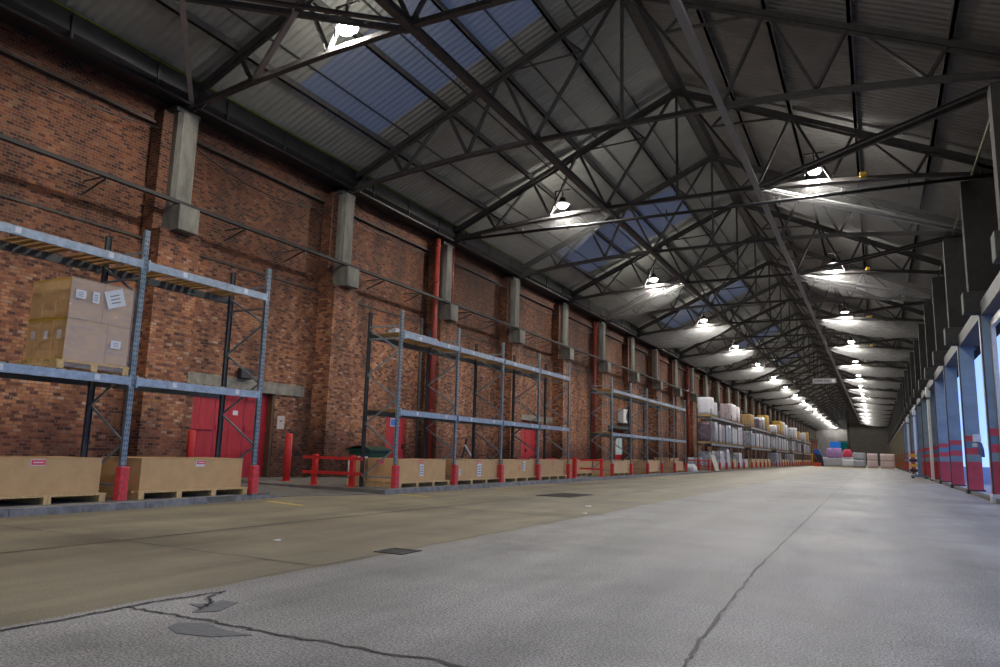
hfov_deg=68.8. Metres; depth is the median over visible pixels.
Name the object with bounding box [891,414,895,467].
trim
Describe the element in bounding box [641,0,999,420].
ceiling
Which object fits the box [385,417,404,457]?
door
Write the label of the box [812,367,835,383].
hanging sign
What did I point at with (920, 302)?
brace
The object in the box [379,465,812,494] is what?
trim
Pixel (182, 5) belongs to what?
brace
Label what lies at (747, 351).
brace
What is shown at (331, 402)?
pillar
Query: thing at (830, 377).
roof truss
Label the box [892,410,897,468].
trim
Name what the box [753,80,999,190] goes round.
brace
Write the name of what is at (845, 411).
roof truss
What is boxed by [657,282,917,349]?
roof truss
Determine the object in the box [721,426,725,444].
pallet
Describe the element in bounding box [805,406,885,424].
roof truss
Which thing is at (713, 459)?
leaning board
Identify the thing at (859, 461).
bale
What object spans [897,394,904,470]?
trim
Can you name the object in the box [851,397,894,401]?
brace
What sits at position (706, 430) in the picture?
pallet
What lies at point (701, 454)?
load
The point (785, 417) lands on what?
trim
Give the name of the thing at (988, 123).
pipe
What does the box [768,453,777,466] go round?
load
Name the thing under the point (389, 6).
beam
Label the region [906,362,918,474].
column
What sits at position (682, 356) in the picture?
roof truss
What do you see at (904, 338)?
brace
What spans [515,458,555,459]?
rail
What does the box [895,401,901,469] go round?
trim
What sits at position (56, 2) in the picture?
trim
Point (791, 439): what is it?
rack
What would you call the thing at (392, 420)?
door sign
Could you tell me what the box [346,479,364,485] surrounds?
wooden pallet
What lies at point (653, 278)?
lamp
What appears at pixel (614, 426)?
trim
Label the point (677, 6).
beam
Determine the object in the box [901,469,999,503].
trim
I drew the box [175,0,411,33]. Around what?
brace
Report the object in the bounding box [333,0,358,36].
lamp
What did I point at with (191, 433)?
bollard
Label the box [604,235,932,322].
roof truss
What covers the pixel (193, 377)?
trim
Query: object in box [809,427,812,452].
trim
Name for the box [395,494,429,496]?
trim
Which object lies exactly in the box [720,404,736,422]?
pallet
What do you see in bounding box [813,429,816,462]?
trim
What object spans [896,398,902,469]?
trim
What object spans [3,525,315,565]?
trim
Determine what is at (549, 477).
wooden pallet
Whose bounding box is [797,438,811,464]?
rack
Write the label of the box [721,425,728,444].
pallet
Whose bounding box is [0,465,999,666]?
floor
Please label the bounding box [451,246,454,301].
downpipe
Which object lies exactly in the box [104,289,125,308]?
paper sheet
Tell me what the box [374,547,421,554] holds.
manhole cover
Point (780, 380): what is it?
brace
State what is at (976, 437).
fitting
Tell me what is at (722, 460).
load
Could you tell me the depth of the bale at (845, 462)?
107.94 m
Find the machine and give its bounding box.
[813,449,823,465]
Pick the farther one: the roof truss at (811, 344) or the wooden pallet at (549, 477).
the roof truss at (811, 344)
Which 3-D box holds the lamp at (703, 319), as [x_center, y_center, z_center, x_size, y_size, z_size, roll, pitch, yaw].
[13.213,-1.075,47.316,0.533,0.690,0.533,4,-10,-18]
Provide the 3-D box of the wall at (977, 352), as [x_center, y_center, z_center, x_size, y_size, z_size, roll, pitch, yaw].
[49.398,9.302,88.992,0.920,4.050,235.914,-3,-10,27]
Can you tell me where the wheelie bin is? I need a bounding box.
[346,446,391,457]
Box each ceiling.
[57,0,669,223]
[455,88,844,425]
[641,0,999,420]
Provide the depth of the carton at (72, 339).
10.38 m
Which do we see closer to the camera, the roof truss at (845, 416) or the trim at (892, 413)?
the trim at (892, 413)
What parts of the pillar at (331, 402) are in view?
bearing plate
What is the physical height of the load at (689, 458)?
0.800 m
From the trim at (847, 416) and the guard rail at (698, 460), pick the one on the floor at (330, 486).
the guard rail at (698, 460)
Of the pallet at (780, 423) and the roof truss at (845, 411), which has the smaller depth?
the pallet at (780, 423)
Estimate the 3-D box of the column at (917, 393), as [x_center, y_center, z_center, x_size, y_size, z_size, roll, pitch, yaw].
[28.242,5.152,48.563,1.350,8.750,6.151,-3,-10,27]
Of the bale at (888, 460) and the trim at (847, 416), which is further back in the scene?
the trim at (847, 416)
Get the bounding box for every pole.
[906,416,910,468]
[912,408,917,473]
[925,387,934,479]
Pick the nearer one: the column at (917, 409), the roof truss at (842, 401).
the column at (917, 409)
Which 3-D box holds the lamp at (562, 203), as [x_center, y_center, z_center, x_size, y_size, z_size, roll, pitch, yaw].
[2.238,-4.797,26.067,0.533,0.690,0.533,4,-10,-18]
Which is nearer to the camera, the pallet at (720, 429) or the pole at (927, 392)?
the pole at (927, 392)
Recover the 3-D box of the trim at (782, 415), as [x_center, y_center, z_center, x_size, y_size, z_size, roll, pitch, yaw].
[49.961,18.410,128.492,0.960,8.950,1.120,-3,-10,27]
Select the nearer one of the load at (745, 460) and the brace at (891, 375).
the load at (745, 460)
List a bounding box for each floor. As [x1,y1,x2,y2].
[0,465,803,507]
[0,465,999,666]
[931,467,991,494]
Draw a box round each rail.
[0,133,815,438]
[302,454,362,486]
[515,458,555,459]
[562,458,603,476]
[688,459,710,470]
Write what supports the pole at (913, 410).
on the trim at (981, 495)
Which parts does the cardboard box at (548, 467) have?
lid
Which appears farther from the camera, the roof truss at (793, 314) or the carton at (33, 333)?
the roof truss at (793, 314)
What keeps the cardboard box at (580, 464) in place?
on the wooden pallet at (587, 473)
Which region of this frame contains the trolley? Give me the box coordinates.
[909,451,927,478]
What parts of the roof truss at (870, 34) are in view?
king post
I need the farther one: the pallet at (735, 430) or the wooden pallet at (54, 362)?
the pallet at (735, 430)
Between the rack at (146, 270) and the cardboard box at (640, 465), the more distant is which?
the cardboard box at (640, 465)
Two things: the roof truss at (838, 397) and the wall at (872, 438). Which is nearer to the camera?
the roof truss at (838, 397)
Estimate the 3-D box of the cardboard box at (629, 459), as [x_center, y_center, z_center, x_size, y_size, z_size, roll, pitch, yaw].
[7.573,6.860,38.171,0.968,0.506,2.416,-3,-10,27]
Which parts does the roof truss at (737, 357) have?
king post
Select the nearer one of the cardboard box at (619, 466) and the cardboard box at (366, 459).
the cardboard box at (366, 459)
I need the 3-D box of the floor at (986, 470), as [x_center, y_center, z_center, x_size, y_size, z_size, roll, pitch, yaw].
[72.100,17.922,92.842,37.140,0.190,325.914,-3,-10,27]
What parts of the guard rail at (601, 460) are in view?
rail, rail, post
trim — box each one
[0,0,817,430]
[0,47,771,411]
[0,495,234,517]
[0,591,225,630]
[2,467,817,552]
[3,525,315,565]
[49,0,805,421]
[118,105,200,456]
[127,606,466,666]
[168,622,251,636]
[187,371,304,397]
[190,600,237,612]
[198,590,225,608]
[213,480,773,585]
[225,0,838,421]
[235,495,282,500]
[264,501,302,505]
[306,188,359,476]
[332,499,566,516]
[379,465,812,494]
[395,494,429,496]
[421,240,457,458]
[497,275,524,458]
[521,414,552,422]
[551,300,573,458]
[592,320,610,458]
[608,425,642,431]
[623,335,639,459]
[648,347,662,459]
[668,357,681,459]
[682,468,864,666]
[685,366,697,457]
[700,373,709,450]
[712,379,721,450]
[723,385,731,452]
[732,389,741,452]
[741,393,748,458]
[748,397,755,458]
[755,400,762,458]
[761,403,766,458]
[766,406,772,452]
[771,409,777,452]
[776,411,779,420]
[780,413,785,458]
[784,415,789,453]
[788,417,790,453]
[791,418,795,459]
[797,421,800,459]
[800,423,803,459]
[807,426,810,458]
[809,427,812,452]
[811,428,814,462]
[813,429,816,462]
[815,430,817,462]
[846,411,850,449]
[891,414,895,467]
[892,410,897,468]
[892,413,896,467]
[893,407,898,468]
[894,404,900,468]
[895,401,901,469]
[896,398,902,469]
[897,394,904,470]
[898,389,906,470]
[900,384,909,471]
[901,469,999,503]
[902,378,912,472]
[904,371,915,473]
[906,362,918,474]
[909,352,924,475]
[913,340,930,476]
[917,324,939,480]
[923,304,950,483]
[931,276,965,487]
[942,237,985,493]
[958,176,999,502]
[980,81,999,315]
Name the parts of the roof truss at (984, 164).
king post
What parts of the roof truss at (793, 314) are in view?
king post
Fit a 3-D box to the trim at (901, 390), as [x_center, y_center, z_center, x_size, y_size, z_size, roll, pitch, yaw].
[41.961,9.804,75.124,1.350,8.750,6.151,-3,-10,27]
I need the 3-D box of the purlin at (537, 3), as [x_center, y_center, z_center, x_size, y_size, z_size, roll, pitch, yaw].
[40.040,4.617,94.646,0.110,0.180,235.914,-3,-10,27]
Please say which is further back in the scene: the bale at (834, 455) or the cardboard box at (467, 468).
the bale at (834, 455)
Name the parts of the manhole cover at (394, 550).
lid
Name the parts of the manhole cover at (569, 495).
lid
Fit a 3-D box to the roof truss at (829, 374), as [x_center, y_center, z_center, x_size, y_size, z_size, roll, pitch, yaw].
[47.123,7.856,104.185,18.080,4.506,0.170,-3,-10,27]
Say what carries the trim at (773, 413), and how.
attached to the wall at (37, 418)
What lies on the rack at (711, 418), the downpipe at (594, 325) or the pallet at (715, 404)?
the pallet at (715, 404)
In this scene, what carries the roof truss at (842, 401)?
on the trim at (798, 423)
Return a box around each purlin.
[155,0,813,420]
[312,0,828,421]
[430,0,833,415]
[531,0,837,407]
[696,10,854,404]
[761,0,861,399]
[845,0,873,401]
[889,0,960,391]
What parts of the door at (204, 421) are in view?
rail, rail, rail, frame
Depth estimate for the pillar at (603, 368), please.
43.24 m
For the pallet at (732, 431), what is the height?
1.362 m
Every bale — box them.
[823,448,842,465]
[842,449,852,458]
[853,452,865,467]
[867,453,877,467]
[880,454,894,468]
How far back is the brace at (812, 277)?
34.79 m
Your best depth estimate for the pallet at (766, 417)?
73.09 m
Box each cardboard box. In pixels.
[0,456,102,495]
[99,456,243,490]
[355,458,367,479]
[367,458,445,481]
[445,459,497,478]
[491,459,533,476]
[523,459,563,475]
[556,459,591,472]
[593,461,627,472]
[597,459,629,470]
[629,459,659,469]
[632,461,657,470]
[654,457,668,460]
[660,461,682,469]
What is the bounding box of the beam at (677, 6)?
[669,0,860,424]
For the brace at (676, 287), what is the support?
attached to the roof truss at (804, 223)
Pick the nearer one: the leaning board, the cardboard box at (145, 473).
the cardboard box at (145, 473)
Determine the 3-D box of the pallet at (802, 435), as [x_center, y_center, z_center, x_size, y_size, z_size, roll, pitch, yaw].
[46.401,15.961,112.092,0.950,1.300,2.374,-3,-10,27]
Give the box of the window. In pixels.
[990,309,999,440]
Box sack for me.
[688,464,697,471]
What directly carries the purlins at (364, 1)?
attached to the ceiling at (643, 171)
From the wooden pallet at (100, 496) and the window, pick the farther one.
the window
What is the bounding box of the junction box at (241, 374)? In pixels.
[237,368,252,379]
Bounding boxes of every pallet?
[0,492,105,504]
[14,358,129,375]
[99,487,247,499]
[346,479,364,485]
[365,480,449,487]
[445,478,498,483]
[497,476,535,481]
[541,475,566,479]
[563,472,592,475]
[593,472,629,475]
[633,471,659,473]
[664,470,684,471]
[697,397,714,416]
[698,422,714,442]
[703,421,718,443]
[714,402,717,417]
[718,424,721,443]
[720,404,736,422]
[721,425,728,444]
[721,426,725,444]
[723,425,731,444]
[731,427,734,445]
[733,427,742,446]
[734,428,740,445]
[734,429,737,445]
[736,407,740,423]
[740,414,754,427]
[742,431,752,447]
[754,417,765,430]
[754,418,761,429]
[757,415,769,431]
[769,425,777,433]
[770,424,780,434]
[771,437,776,449]
[772,421,782,434]
[785,428,792,437]
[788,428,796,438]
[788,441,792,451]
[800,433,805,441]
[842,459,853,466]
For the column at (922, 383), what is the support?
attached to the wall at (977, 352)
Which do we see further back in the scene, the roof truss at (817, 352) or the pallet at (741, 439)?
the roof truss at (817, 352)
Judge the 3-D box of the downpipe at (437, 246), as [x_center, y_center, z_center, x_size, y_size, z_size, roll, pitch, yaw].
[-2.466,0.727,26.946,0.264,8.750,0.264,4,-10,-18]
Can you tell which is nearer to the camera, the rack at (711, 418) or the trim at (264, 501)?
the trim at (264, 501)
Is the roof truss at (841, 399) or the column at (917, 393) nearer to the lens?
the column at (917, 393)
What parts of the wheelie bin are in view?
lid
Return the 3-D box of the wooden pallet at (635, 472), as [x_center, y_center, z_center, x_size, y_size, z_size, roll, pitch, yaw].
[7.030,6.725,35.440,0.900,0.125,2.150,-3,-10,27]
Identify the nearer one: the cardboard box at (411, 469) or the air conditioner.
the cardboard box at (411, 469)
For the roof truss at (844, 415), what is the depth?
190.58 m
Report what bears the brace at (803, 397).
attached to the roof truss at (826, 369)
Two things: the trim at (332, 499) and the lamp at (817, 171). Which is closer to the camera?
the trim at (332, 499)
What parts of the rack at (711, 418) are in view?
leg, leg, leg, leg, leg, leg, leg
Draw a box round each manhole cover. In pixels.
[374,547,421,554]
[536,493,592,497]
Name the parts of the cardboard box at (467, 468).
lid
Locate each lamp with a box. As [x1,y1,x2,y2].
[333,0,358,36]
[555,189,570,209]
[648,268,659,281]
[699,311,708,321]
[732,339,738,347]
[803,151,823,175]
[827,252,840,264]
[839,303,849,313]
[846,335,854,342]
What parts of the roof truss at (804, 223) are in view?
king post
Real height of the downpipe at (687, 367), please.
8.750 m
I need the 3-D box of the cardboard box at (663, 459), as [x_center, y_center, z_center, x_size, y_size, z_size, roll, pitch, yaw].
[9.389,7.512,42.291,0.818,0.626,0.496,-3,-10,27]
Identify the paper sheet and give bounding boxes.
[76,289,86,298]
[92,291,100,303]
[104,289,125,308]
[110,340,120,349]
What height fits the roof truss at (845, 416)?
4.506 m
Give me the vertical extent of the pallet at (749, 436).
1.412 m
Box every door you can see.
[191,394,274,477]
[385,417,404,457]
[520,420,535,457]
[615,430,622,459]
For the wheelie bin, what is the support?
on the floor at (330, 486)
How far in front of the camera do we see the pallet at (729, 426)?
53.92 m
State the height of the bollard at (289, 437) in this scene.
1.175 m
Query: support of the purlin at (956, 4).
attached to the roof truss at (815, 367)
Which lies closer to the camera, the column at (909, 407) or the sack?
the sack
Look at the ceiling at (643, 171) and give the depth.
35.48 m
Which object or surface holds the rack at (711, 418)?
on the floor at (330, 486)
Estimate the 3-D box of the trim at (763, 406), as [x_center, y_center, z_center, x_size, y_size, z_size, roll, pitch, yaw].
[38.985,14.688,107.243,0.960,8.950,1.120,-3,-10,27]
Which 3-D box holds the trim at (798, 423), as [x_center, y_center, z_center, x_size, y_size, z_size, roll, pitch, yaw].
[63.680,23.061,155.054,0.960,8.950,1.120,-3,-10,27]
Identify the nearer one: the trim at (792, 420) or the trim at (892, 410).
the trim at (892, 410)
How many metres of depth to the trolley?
44.58 m
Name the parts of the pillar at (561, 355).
bearing plate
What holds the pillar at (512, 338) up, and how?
attached to the wall at (37, 418)
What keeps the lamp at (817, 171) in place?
attached to the roof truss at (984, 164)
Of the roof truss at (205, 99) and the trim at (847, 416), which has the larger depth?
the trim at (847, 416)
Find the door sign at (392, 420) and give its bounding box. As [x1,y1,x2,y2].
[390,418,394,425]
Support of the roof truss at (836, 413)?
on the trim at (808, 426)
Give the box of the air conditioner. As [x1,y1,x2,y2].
[618,409,629,423]
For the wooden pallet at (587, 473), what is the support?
on the floor at (330, 486)
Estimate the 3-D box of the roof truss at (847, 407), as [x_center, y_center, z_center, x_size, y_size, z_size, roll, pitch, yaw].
[80.049,19.020,167.932,18.080,4.506,0.170,-3,-10,27]
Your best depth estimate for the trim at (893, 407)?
104.52 m
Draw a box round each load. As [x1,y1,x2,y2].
[687,457,703,469]
[698,451,715,469]
[715,451,725,469]
[716,448,731,469]
[730,453,742,468]
[730,459,736,468]
[742,459,747,468]
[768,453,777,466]
[785,454,793,465]
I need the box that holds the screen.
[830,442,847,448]
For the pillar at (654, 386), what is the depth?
53.91 m
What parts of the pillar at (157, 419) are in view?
bearing plate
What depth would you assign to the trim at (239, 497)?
13.07 m
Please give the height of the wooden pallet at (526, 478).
0.125 m
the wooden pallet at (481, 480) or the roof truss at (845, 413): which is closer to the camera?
the wooden pallet at (481, 480)
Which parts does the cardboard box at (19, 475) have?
lid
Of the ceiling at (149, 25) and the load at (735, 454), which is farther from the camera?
the load at (735, 454)
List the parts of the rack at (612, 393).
leg, leg, leg, leg, leg, leg, leg, leg, leg, leg, leg, leg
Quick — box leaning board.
[710,455,719,470]
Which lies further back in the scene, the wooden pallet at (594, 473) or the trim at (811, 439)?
the trim at (811, 439)
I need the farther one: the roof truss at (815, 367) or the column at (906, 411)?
the roof truss at (815, 367)
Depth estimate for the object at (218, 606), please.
4.42 m
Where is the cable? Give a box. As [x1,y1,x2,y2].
[0,63,791,422]
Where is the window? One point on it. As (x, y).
(995, 320)
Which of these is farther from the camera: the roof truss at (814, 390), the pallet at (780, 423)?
the roof truss at (814, 390)
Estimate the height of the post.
0.720 m
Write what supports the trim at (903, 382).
attached to the wall at (977, 352)
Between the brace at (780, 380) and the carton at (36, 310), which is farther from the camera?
the brace at (780, 380)
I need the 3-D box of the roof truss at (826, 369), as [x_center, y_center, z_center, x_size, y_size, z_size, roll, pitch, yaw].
[44.379,6.926,98.873,18.080,4.506,0.170,-3,-10,27]
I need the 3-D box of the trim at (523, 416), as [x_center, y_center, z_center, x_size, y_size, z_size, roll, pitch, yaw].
[1.506,4.193,35.906,0.640,0.270,4.700,-3,-10,27]
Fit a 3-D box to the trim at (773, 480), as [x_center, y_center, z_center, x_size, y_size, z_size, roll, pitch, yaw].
[31.122,12.987,69.236,0.101,0.001,146.214,-3,-10,27]
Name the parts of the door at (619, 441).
pane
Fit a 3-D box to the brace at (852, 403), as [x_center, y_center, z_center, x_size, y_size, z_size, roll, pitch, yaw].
[56.255,10.806,109.296,6.640,0.517,6.356,-3,-10,27]
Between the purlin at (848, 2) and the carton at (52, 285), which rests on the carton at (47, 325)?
the carton at (52, 285)
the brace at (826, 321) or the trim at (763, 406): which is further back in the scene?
the trim at (763, 406)
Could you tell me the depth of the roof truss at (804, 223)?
34.97 m
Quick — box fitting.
[972,434,984,456]
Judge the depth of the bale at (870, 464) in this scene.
104.75 m
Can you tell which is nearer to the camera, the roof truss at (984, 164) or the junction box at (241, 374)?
the junction box at (241, 374)
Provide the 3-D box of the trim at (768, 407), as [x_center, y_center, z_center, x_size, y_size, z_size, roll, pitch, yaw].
[41.729,15.619,112.555,0.960,8.950,1.120,-3,-10,27]
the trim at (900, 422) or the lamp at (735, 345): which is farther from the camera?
the trim at (900, 422)
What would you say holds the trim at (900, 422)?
attached to the wall at (977, 352)
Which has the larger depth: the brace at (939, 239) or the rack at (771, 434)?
the rack at (771, 434)
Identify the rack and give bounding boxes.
[0,221,271,500]
[359,310,570,487]
[590,377,687,475]
[696,408,744,470]
[739,421,771,467]
[767,429,789,466]
[784,434,802,465]
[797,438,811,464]
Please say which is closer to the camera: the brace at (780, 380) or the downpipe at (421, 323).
the downpipe at (421, 323)
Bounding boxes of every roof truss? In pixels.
[189,0,515,111]
[349,0,999,193]
[449,89,993,243]
[517,155,962,278]
[566,201,944,303]
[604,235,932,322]
[633,261,923,337]
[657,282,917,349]
[677,299,912,358]
[693,313,909,367]
[707,324,906,374]
[719,335,906,380]
[730,343,903,385]
[739,351,901,390]
[747,358,899,394]
[755,363,898,397]
[760,368,896,401]
[765,373,895,404]
[773,377,893,406]
[776,383,893,409]
[780,385,891,411]
[784,389,892,413]
[789,391,890,415]
[791,394,890,417]
[796,397,890,418]
[797,399,889,420]
[801,401,888,421]
[804,403,888,422]
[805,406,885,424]
[807,407,888,425]
[809,413,846,426]
[811,411,846,427]
[813,413,846,428]
[815,415,846,429]
[817,416,846,429]
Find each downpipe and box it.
[414,318,422,457]
[426,238,440,458]
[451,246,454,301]
[592,320,596,466]
[658,352,659,379]
[686,366,689,464]
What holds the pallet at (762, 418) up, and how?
on the rack at (755, 430)
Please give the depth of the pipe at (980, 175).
22.94 m
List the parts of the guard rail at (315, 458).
post, rail, rail, post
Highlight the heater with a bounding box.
[457,436,471,458]
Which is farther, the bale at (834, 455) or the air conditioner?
the bale at (834, 455)
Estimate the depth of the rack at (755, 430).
67.53 m
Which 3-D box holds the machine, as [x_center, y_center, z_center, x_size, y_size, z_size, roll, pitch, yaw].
[49.934,19.427,114.328,1.490,2.641,1.000,-3,-10,27]
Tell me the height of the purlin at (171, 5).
0.180 m
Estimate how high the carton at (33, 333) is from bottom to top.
0.586 m
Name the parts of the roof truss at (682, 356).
king post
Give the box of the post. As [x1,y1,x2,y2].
[572,458,576,477]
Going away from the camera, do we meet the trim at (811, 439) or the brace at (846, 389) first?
the brace at (846, 389)
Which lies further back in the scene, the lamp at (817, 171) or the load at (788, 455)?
the load at (788, 455)
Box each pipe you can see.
[461,170,993,240]
[913,120,989,351]
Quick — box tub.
[349,450,388,457]
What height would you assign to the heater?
1.392 m
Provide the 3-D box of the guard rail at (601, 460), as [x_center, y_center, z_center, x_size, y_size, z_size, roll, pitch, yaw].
[3.221,5.224,28.575,1.820,0.700,0.220,-3,-10,27]
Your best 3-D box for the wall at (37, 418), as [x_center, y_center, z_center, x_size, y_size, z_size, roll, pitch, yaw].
[32.814,12.810,96.943,0.750,9.250,235.914,-3,-10,27]
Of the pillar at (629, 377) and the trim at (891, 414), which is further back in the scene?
the trim at (891, 414)
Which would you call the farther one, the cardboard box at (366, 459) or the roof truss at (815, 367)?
the roof truss at (815, 367)
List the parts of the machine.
frame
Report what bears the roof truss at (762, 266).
on the pillar at (629, 377)
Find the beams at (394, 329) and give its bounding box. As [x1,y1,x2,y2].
[388,328,437,340]
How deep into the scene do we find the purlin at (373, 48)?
22.82 m
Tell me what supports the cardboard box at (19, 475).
on the wooden pallet at (100, 496)
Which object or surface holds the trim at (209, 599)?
on the floor at (869, 582)
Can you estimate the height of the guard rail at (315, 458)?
0.700 m
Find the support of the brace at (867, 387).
attached to the roof truss at (815, 360)
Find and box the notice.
[276,416,284,428]
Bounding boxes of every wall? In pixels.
[0,21,809,476]
[816,421,846,462]
[848,408,889,465]
[957,322,999,377]
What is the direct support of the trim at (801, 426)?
attached to the wall at (37, 418)
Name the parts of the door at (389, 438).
rail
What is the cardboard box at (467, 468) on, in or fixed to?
on the wooden pallet at (481, 480)
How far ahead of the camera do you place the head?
21.61 m
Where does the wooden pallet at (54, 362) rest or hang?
on the rack at (146, 270)
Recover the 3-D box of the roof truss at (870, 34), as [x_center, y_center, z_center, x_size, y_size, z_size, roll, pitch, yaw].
[3.221,-7.030,19.189,18.080,4.506,0.170,-3,-10,27]
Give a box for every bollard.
[186,430,195,456]
[279,433,292,480]
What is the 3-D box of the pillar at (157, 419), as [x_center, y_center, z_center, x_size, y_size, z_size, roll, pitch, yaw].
[-7.661,-1.128,16.935,0.960,8.950,1.120,-3,-10,27]
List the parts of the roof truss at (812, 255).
king post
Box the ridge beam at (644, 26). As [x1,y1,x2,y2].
[624,0,847,406]
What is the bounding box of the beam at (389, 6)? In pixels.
[374,0,841,428]
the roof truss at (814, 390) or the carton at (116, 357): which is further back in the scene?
the roof truss at (814, 390)
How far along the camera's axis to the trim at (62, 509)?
10.20 m
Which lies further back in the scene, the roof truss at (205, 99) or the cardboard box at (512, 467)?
the cardboard box at (512, 467)
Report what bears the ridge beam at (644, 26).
attached to the roof truss at (838, 394)
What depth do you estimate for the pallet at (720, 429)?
50.74 m
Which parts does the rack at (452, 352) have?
leg, leg, leg, leg, leg, leg, leg, leg, leg, leg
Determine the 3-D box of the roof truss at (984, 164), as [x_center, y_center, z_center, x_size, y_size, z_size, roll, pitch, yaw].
[5.965,-6.099,24.501,18.080,4.506,0.170,-3,-10,27]
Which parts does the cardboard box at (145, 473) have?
lid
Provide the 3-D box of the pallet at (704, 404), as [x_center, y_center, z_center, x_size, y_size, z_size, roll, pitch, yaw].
[13.792,4.929,48.956,0.950,1.250,1.123,-3,-10,27]
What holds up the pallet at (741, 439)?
on the rack at (711, 418)
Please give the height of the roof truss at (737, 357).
4.506 m
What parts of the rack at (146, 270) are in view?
leg, leg, leg, leg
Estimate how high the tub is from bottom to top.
0.680 m
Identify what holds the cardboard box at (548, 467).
on the wooden pallet at (549, 477)
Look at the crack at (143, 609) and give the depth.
3.73 m
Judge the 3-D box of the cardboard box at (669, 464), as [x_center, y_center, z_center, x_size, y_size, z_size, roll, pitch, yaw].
[9.393,7.245,40.125,0.868,0.466,2.216,-3,-10,27]
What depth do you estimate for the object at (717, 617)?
5.00 m
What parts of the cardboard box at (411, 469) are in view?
lid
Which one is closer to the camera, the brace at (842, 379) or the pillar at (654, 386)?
the pillar at (654, 386)
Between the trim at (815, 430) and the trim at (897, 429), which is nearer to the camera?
the trim at (897, 429)
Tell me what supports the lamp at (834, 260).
attached to the roof truss at (804, 223)
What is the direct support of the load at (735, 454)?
on the floor at (330, 486)
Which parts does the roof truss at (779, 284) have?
king post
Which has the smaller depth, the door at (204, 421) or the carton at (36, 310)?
the carton at (36, 310)
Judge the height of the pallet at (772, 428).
0.900 m
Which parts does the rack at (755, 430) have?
leg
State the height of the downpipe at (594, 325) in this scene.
8.750 m
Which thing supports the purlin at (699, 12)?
attached to the roof truss at (815, 367)
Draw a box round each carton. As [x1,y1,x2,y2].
[23,320,40,359]
[29,280,45,320]
[36,319,53,358]
[41,278,58,319]
[49,317,107,363]
[54,276,105,322]
[101,284,133,327]
[103,325,129,366]
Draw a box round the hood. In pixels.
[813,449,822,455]
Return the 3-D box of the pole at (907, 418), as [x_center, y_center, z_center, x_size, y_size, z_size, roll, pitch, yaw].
[37.112,10.045,66.210,0.220,5.000,0.400,-3,-10,27]
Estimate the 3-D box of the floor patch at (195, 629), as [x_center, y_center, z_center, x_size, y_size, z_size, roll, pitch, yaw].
[-1.551,1.577,3.845,0.530,0.023,0.230,-3,-10,27]
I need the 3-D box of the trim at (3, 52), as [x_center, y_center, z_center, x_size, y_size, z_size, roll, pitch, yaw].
[33.190,10.449,97.162,0.150,2.880,235.914,-3,-10,27]
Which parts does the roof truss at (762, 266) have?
king post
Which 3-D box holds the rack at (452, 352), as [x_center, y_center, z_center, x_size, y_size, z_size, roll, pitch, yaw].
[-0.350,2.269,21.277,1.075,4.020,10.530,-3,-10,27]
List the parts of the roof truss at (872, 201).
king post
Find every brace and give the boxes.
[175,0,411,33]
[179,0,193,102]
[253,8,298,78]
[604,283,688,319]
[695,349,755,365]
[740,380,788,388]
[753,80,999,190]
[754,187,961,232]
[767,397,806,403]
[792,236,956,275]
[792,274,930,298]
[812,301,932,319]
[812,319,917,335]
[825,347,909,358]
[828,337,916,346]
[833,360,909,365]
[837,365,903,374]
[842,375,900,378]
[842,379,899,386]
[846,387,899,388]
[846,389,896,394]
[849,395,889,396]
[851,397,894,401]
[852,403,892,407]
[854,408,889,408]
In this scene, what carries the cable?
attached to the wall at (37, 418)
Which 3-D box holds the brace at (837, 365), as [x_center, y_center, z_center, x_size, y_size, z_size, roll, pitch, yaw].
[34.306,3.363,66.799,8.776,0.517,0.420,4,-10,-16]
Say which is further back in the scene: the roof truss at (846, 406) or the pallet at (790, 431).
the roof truss at (846, 406)
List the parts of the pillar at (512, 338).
bearing plate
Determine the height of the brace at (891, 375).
0.517 m
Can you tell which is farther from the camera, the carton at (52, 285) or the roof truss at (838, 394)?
the roof truss at (838, 394)

